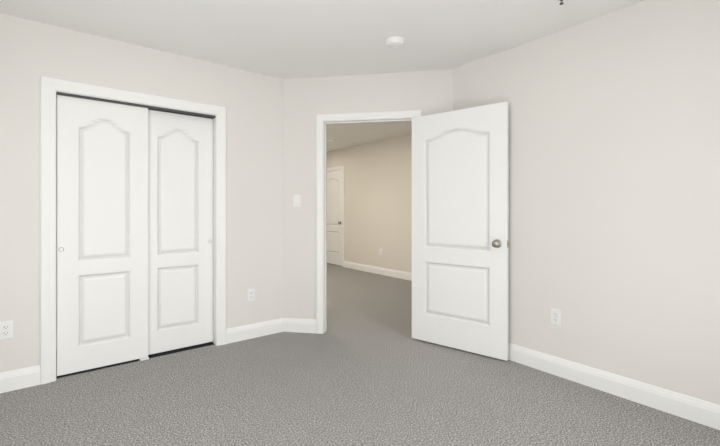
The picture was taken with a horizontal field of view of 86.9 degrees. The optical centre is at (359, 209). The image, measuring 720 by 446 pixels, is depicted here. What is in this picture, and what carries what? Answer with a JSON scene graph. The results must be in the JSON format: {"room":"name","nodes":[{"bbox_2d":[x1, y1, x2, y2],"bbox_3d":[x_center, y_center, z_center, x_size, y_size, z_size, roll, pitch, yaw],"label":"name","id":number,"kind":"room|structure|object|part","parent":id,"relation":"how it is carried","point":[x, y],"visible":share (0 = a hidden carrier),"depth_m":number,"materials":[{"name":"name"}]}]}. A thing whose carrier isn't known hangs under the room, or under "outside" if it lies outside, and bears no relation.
{"room":"empty bedroom","nodes":[
{"label":"empty bedroom","id":0,"kind":"room"},
{"bbox_2d":[56,98,56,349],"bbox_3d":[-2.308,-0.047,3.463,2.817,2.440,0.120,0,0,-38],"label":"door jamb","id":1,"kind":"structure","parent":0,"point":[56,98],"depth_m":3.19,"materials":[{"name":"grey wood"}]},
{"bbox_2d":[56,92,214,118],"bbox_3d":[-1.710,-0.809,3.002,1.079,0.019,0.096,0,0,-38],"label":"track rail","id":2,"kind":"object","parent":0,"point":[57,93],"depth_m":2.98,"materials":[{"name":"grey metal"}]},
{"bbox_2d":[0,13,282,372],"bbox_3d":[-1.829,-0.047,2.898,2.867,2.440,0.120,0,0,-38],"label":"wall","id":3,"kind":"structure","parent":0,"point":[30,50],"depth_m":2.89,"materials":[{"name":"white paint"}]},
{"bbox_2d":[0,320,12,339],"bbox_3d":[-2.287,0.776,2.453,0.070,0.114,0.008,0,0,-38],"label":"outlet","id":4,"kind":"object","parent":3,"relation":"attached to","point":[6,327],"visible":1,"depth_m":2.45,"materials":[{"name":"white plastic"}]},
{"bbox_2d":[0,365,39,392],"bbox_3d":[-2.485,1.109,2.293,0.848,0.128,0.014,0,0,-38],"label":"baseboard","id":5,"kind":"structure","parent":3,"relation":"attached to","point":[22,378],"depth_m":2.49,"materials":[{"name":"white paint"}]},
{"bbox_2d":[40,76,225,384],"bbox_3d":[-1.662,0.135,2.942,1.247,2.076,0.018,0,0,-38],"label":"trim","id":6,"kind":"structure","parent":3,"relation":"attached to","point":[48,85],"depth_m":2.60,"materials":[{"name":"white wood"}]},
{"bbox_2d":[56,90,216,377],"bbox_3d":[-1.705,0.166,2.996,1.123,2.014,0.122,0,0,-38],"label":"closet","id":7,"kind":"object","parent":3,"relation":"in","point":[215,118],"depth_m":2.92,"materials":[{"name":"white wood"}]},
{"bbox_3d":[-1.715,1.172,3.009,1.079,0.003,0.073,0,0,-38],"label":"closet floor track rail","id":8,"kind":"part","parent":7,"relation":"part of","materials":[{"name":"metal"}]},
{"bbox_2d":[247,288,254,301],"bbox_3d":[-0.996,0.776,3.475,0.070,0.114,0.008,0,0,-38],"label":"outlet","id":9,"kind":"object","parent":3,"relation":"attached to","point":[250,292],"visible":1,"depth_m":3.47,"materials":[{"name":"white plastic"}]},
{"bbox_2d":[0,0,643,151],"bbox_3d":[-0.930,-1.327,4.109,6.140,0.120,9.600,0,0,-38],"label":"ceiling","id":10,"kind":"structure","parent":0,"point":[282,39],"depth_m":2.64,"materials":[{"name":"white paint"}]},
{"bbox_2d":[385,37,404,48],"bbox_3d":[0.262,-1.246,2.846,0.144,0.042,0.144,0,0,-38],"label":"smoke detector","id":11,"kind":"object","parent":10,"relation":"attached to","point":[392,42],"visible":1,"depth_m":2.81,"materials":[{"name":"white plastic"}]},
{"bbox_2d":[0,263,719,445],"bbox_3d":[-0.930,1.233,4.109,6.140,0.120,9.600,0,0,-38],"label":"floor","id":12,"kind":"structure","parent":0,"point":[365,380],"depth_m":2.35,"materials":[{"name":"grey carpet"}]},
{"bbox_2d":[327,134,411,272],"bbox_3d":[0.809,-0.047,6.473,0.120,2.440,6.490,0,0,-38],"label":"wall","id":13,"kind":"structure","parent":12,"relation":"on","point":[378,174],"depth_m":6.95,"materials":[{"name":"beige paint"}]},
{"bbox_2d":[327,166,344,266],"bbox_3d":[-0.616,0.132,8.163,0.018,2.083,0.938,0,0,-38],"label":"door frame","id":14,"kind":"structure","parent":13,"relation":"attached to","point":[340,167],"depth_m":7.80,"materials":[{"name":"white wood"}]},
{"bbox_2d":[327,170,341,265],"bbox_3d":[-0.614,0.162,8.165,0.087,1.994,0.795,0,0,-38],"label":"end door","id":15,"kind":"structure","parent":14,"relation":"in","point":[334,178],"depth_m":8.09,"materials":[{"name":"white wood"}]},
{"bbox_2d":[344,261,411,280],"bbox_3d":[0.440,1.109,5.299,1.915,0.128,4.866,0,0,-38],"label":"baseboard","id":16,"kind":"structure","parent":13,"relation":"attached to","point":[362,267],"depth_m":6.93,"materials":[{"name":"white wood"}]},
{"bbox_2d":[283,69,452,319],"bbox_3d":[0.054,-0.047,3.606,1.801,2.440,0.120,0,0,9],"label":"wall","id":17,"kind":"structure","parent":0,"point":[430,92],"depth_m":3.63,"materials":[{"name":"white paint"}]},
{"bbox_2d":[226,318,315,343],"bbox_3d":[-0.824,1.109,3.552,0.816,0.128,0.181,0,0,-21],"label":"baseboard","id":18,"kind":"structure","parent":17,"relation":"attached to","point":[250,331],"depth_m":3.58,"materials":[{"name":"white paint"}]},
{"bbox_2d":[293,195,299,206],"bbox_3d":[-0.608,-0.089,3.644,0.070,0.114,0.022,0,0,9],"label":"light switch","id":19,"kind":"object","parent":17,"relation":"attached to","point":[296,198],"visible":1,"depth_m":3.65,"materials":[{"name":"white plastic"}]},
{"bbox_2d":[316,110,420,333],"bbox_3d":[0.083,0.155,3.601,0.894,2.036,0.122,0,0,9],"label":"door frame","id":20,"kind":"structure","parent":17,"relation":"in","point":[325,123],"depth_m":3.65,"materials":[{"name":"white wood"}]},
{"bbox_2d":[412,102,508,360],"bbox_3d":[0.812,0.162,3.192,0.854,1.994,0.135,0,0,38],"label":"bedroom door","id":21,"kind":"structure","parent":20,"relation":"attached to","point":[460,243],"depth_m":3.16,"materials":[{"name":"white paint"}]},
{"bbox_3d":[1.101,0.262,2.962,0.117,0.066,0.136,0,0,38],"label":"knob","id":22,"kind":"part","parent":21,"relation":"part of","materials":[{"name":"silver metal"}]},
{"bbox_2d":[453,0,719,404],"bbox_3d":[1.774,-0.047,2.322,0.120,2.440,3.081,0,0,-38],"label":"wall","id":23,"kind":"structure","parent":0,"point":[614,117],"depth_m":2.40,"materials":[{"name":"beige paint"}]},
{"bbox_2d":[551,308,560,325],"bbox_3d":[1.392,0.762,2.701,0.008,0.114,0.070,0,0,-38],"label":"outlet","id":24,"kind":"object","parent":23,"relation":"attached to","point":[555,313],"visible":1,"depth_m":2.70,"materials":[{"name":"white plastic"}]},
{"bbox_2d":[508,343,719,429],"bbox_3d":[1.580,1.109,2.312,0.197,0.128,3.067,0,0,-38],"label":"baseboard","id":25,"kind":"structure","parent":23,"relation":"attached to","point":[693,409],"depth_m":2.37,"materials":[{"name":"white paint"}]}
]}

